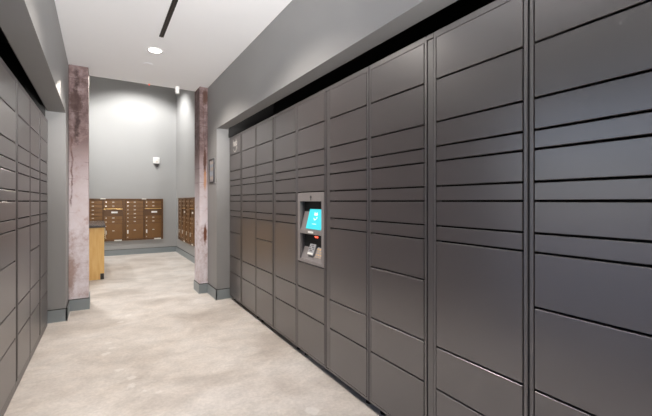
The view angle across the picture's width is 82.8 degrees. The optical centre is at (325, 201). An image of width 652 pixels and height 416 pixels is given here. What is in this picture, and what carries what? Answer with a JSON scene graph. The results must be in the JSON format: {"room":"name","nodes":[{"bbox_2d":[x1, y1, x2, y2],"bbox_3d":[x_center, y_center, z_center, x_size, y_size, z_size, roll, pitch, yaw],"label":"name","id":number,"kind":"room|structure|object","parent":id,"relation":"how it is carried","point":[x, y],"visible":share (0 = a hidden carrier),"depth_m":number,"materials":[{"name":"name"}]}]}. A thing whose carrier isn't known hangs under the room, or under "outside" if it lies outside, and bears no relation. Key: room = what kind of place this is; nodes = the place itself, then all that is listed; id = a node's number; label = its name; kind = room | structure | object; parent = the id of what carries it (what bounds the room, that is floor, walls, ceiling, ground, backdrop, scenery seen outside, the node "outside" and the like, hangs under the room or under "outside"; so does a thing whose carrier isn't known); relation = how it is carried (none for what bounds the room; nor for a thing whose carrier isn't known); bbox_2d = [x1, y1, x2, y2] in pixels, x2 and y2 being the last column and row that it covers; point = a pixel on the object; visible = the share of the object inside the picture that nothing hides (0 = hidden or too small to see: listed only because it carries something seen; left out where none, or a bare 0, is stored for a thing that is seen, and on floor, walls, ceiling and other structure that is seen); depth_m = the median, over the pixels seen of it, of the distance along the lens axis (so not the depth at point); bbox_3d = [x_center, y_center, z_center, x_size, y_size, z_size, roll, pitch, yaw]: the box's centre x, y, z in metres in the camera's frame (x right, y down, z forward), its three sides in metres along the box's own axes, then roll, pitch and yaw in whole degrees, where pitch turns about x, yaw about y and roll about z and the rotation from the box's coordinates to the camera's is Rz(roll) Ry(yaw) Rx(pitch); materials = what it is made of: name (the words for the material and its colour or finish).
{"room":"mail room","nodes":[
{"label":"mail room","id":0,"kind":"room"},
{"bbox_2d":[0,0,67,309],"bbox_3d":[-2.378,-0.150,-0.417,3.912,2.780,8.980,0,0,-32],"label":"wall","id":1,"kind":"structure","parent":0,"point":[32,28],"depth_m":3.36,"materials":[{"name":"grey paint"}]},
{"bbox_2d":[47,300,70,323],"bbox_3d":[-3.140,1.173,3.787,0.856,0.135,0.439,0,0,-32],"label":"baseboard","id":2,"kind":"structure","parent":1,"relation":"attached to","point":[56,315],"depth_m":3.79,"materials":[{"name":"grey paint"}]},
{"bbox_2d":[89,76,175,249],"bbox_3d":[-6.120,-0.835,7.694,6.033,4.150,0.120,0,0,-32],"label":"wall","id":3,"kind":"structure","parent":0,"point":[131,124],"depth_m":8.63,"materials":[{"name":"grey paint"}]},
{"bbox_2d":[89,198,123,241],"bbox_3d":[-4.996,0.419,8.293,0.827,0.970,0.037,0,0,-32],"label":"mailbox","id":4,"kind":"object","parent":3,"relation":"attached to","point":[110,211],"visible":0.64,"depth_m":8.37,"materials":[{"name":"brown metal"}]},
{"bbox_2d":[104,246,175,256],"bbox_3d":[-6.104,1.173,7.620,5.683,0.135,0.024,0,0,-32],"label":"baseboard","id":5,"kind":"structure","parent":3,"relation":"attached to","point":[171,248],"depth_m":8.68,"materials":[{"name":"grey paint"}]},
{"bbox_2d":[124,198,162,240],"bbox_3d":[-4.292,0.419,8.726,0.827,0.970,0.037,0,0,-32],"label":"mailbox","id":6,"kind":"object","parent":3,"relation":"attached to","point":[143,218],"visible":1,"depth_m":8.71,"materials":[{"name":"brown metal"}]},
{"bbox_2d":[153,157,159,166],"bbox_3d":[-4.062,-0.932,8.858,0.144,0.235,0.053,0,0,-32],"label":"fire alarm","id":7,"kind":"object","parent":3,"relation":"attached to","point":[156,161],"visible":1,"depth_m":8.85,"materials":[{"name":"white plastic"}]},
{"bbox_2d":[54,0,291,90],"bbox_3d":[-0.009,-1.620,0.922,3.450,0.160,9.180,0,0,-32],"label":"ceiling","id":8,"kind":"structure","parent":0,"point":[111,38],"depth_m":3.46,"materials":[{"name":"white paint"}]},
{"bbox_2d":[147,47,162,53],"bbox_3d":[-1.741,-1.536,3.766,0.156,0.007,0.156,0,0,-32],"label":"recessed light","id":9,"kind":"object","parent":8,"relation":"in","point":[150,49],"visible":1,"depth_m":3.77,"materials":[{"name":"white plastic"}]},
{"bbox_2d":[154,0,179,38],"bbox_3d":[-0.643,-1.537,1.970,0.092,0.006,3.550,0,0,-32],"label":"ceiling vent","id":10,"kind":"object","parent":8,"relation":"in","point":[170,6],"visible":1,"depth_m":3.10,"materials":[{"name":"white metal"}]},
{"bbox_2d":[175,86,179,93],"bbox_3d":[-2.005,-1.498,4.989,0.068,0.091,0.068,0,0,-32],"label":"sensor","id":11,"kind":"object","parent":8,"relation":"attached to","point":[177,88],"visible":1,"depth_m":4.97,"materials":[{"name":"white plastic"}]},
{"bbox_2d":[176,89,194,256],"bbox_3d":[-2.473,-0.835,7.331,0.200,4.150,4.320,0,0,-32],"label":"wall","id":12,"kind":"structure","parent":0,"point":[185,100],"depth_m":8.15,"materials":[{"name":"grey paint"}]},
{"bbox_2d":[178,198,184,241],"bbox_3d":[-3.246,0.404,8.361,0.037,0.964,0.827,0,0,-32],"label":"mailbox","id":13,"kind":"object","parent":12,"relation":"attached to","point":[181,201],"visible":0.95,"depth_m":8.44,"materials":[{"name":"brown metal"}]},
{"bbox_2d":[176,246,194,263],"bbox_3d":[-2.565,1.173,7.266,0.024,0.135,4.306,0,0,-32],"label":"baseboard","id":14,"kind":"structure","parent":12,"relation":"attached to","point":[191,258],"depth_m":8.05,"materials":[{"name":"grey paint"}]},
{"bbox_2d":[185,197,194,245],"bbox_3d":[-2.812,0.404,7.657,0.037,0.964,0.827,0,0,-32],"label":"mailbox","id":15,"kind":"object","parent":12,"relation":"attached to","point":[189,202],"visible":0.98,"depth_m":7.64,"materials":[{"name":"brown metal"}]},
{"bbox_2d":[4,252,386,415],"bbox_3d":[-2.433,1.300,2.143,6.500,0.120,13.800,0,0,-32],"label":"floor","id":16,"kind":"structure","parent":0,"point":[147,343],"depth_m":2.88,"materials":[{"name":"concrete"}]},
{"bbox_2d":[0,57,29,415],"bbox_3d":[-2.237,0.218,2.291,0.501,2.043,0.966,0,0,-31],"label":"locker","id":17,"kind":"object","parent":16,"relation":"on","point":[14,100],"visible":1,"depth_m":2.33,"materials":[{"name":"black metal"}]},
{"bbox_2d":[30,98,46,359],"bbox_3d":[-2.729,0.218,3.123,0.501,2.043,0.966,0,0,-31],"label":"locker","id":18,"kind":"object","parent":16,"relation":"on","point":[38,122],"visible":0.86,"depth_m":3.18,"materials":[{"name":"black metal"}]},
{"bbox_2d":[68,64,89,311],"bbox_3d":[-2.898,-0.150,4.346,0.230,2.780,0.380,0,0,-32],"label":"concrete pillar","id":19,"kind":"structure","parent":16,"relation":"on","point":[78,76],"depth_m":4.20,"materials":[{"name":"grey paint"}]},
{"bbox_2d":[89,228,105,280],"bbox_3d":[-4.243,0.829,6.412,0.728,0.822,1.630,0,0,-32],"label":"base cabinet","id":20,"kind":"object","parent":16,"relation":"on","point":[96,235],"visible":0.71,"depth_m":5.84,"materials":[{"name":"brown wood"}]},
{"bbox_2d":[89,221,105,227],"bbox_3d":[-4.251,0.399,6.404,0.726,0.038,1.675,0,0,-32],"label":"countertop","id":21,"kind":"structure","parent":20,"relation":"on","point":[92,224],"depth_m":6.06,"materials":[{"name":"stone"}]},
{"bbox_2d":[193,87,207,293],"bbox_3d":[-1.721,-0.150,5.105,0.150,2.780,0.320,0,0,-32],"label":"concrete pillar","id":22,"kind":"structure","parent":16,"relation":"on","point":[201,94],"depth_m":5.00,"materials":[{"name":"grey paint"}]},
{"bbox_2d":[230,125,258,317],"bbox_3d":[-0.761,0.218,4.402,0.502,2.043,0.966,0,0,-31],"label":"locker","id":23,"kind":"object","parent":16,"relation":"on","point":[243,144],"visible":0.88,"depth_m":4.25,"materials":[{"name":"black metal"}]},
{"bbox_2d":[256,104,299,349],"bbox_3d":[-0.269,0.218,3.571,0.501,2.043,0.966,0,0,-31],"label":"locker","id":24,"kind":"object","parent":16,"relation":"on","point":[276,136],"visible":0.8,"depth_m":3.35,"materials":[{"name":"black metal"}]},
{"bbox_2d":[297,66,371,403],"bbox_3d":[0.221,0.218,2.737,0.506,2.043,0.966,0,0,-31],"label":"locker","id":25,"kind":"object","parent":16,"relation":"on","point":[333,122],"visible":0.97,"depth_m":2.54,"materials":[{"name":"black metal"}]},
{"bbox_2d":[301,246,320,263],"bbox_3d":[-0.084,0.373,2.848,0.074,0.163,0.340,0,0,-31],"label":"card reader","id":26,"kind":"object","parent":25,"relation":"attached to","point":[309,254],"depth_m":2.84,"materials":[{"name":"grey metal"}]},
{"bbox_2d":[369,0,528,415],"bbox_3d":[0.715,0.218,1.906,0.501,2.043,0.966,0,0,-31],"label":"locker","id":27,"kind":"object","parent":16,"relation":"on","point":[449,109],"visible":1,"depth_m":1.68,"materials":[{"name":"black metal"}]},
{"bbox_2d":[529,0,651,415],"bbox_3d":[1.206,0.218,1.073,0.501,2.043,0.966,0,0,-31],"label":"locker","id":28,"kind":"object","parent":16,"relation":"on","point":[590,61],"visible":1,"depth_m":1.19,"materials":[{"name":"black metal"}]},
{"bbox_2d":[0,0,495,137],"bbox_3d":[-0.727,-0.150,2.051,3.190,2.780,5.095,0,0,-32],"label":"lining","id":29,"kind":"object","parent":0,"point":[459,9],"visible":0.13,"depth_m":3.50,"materials":[{"name":"black metal"}]},
{"bbox_2d":[208,0,457,288],"bbox_3d":[0.988,-0.150,1.652,0.886,2.780,8.980,0,0,-32],"label":"wall","id":30,"kind":"structure","parent":0,"point":[307,40],"depth_m":3.02,"materials":[{"name":"grey paint"}]},
{"bbox_2d":[209,158,214,182],"bbox_3d":[-1.487,-0.395,4.817,0.016,0.310,0.216,0,0,-32],"label":"wall sign","id":31,"kind":"object","parent":30,"relation":"attached to","point":[211,161],"visible":1,"depth_m":4.78,"materials":[{"name":"grey"}]},
{"bbox_2d":[207,283,232,300],"bbox_3d":[-1.158,1.173,5.005,0.790,0.135,0.439,0,0,-32],"label":"baseboard","id":32,"kind":"structure","parent":30,"relation":"attached to","point":[216,294],"depth_m":4.69,"materials":[{"name":"grey paint"}]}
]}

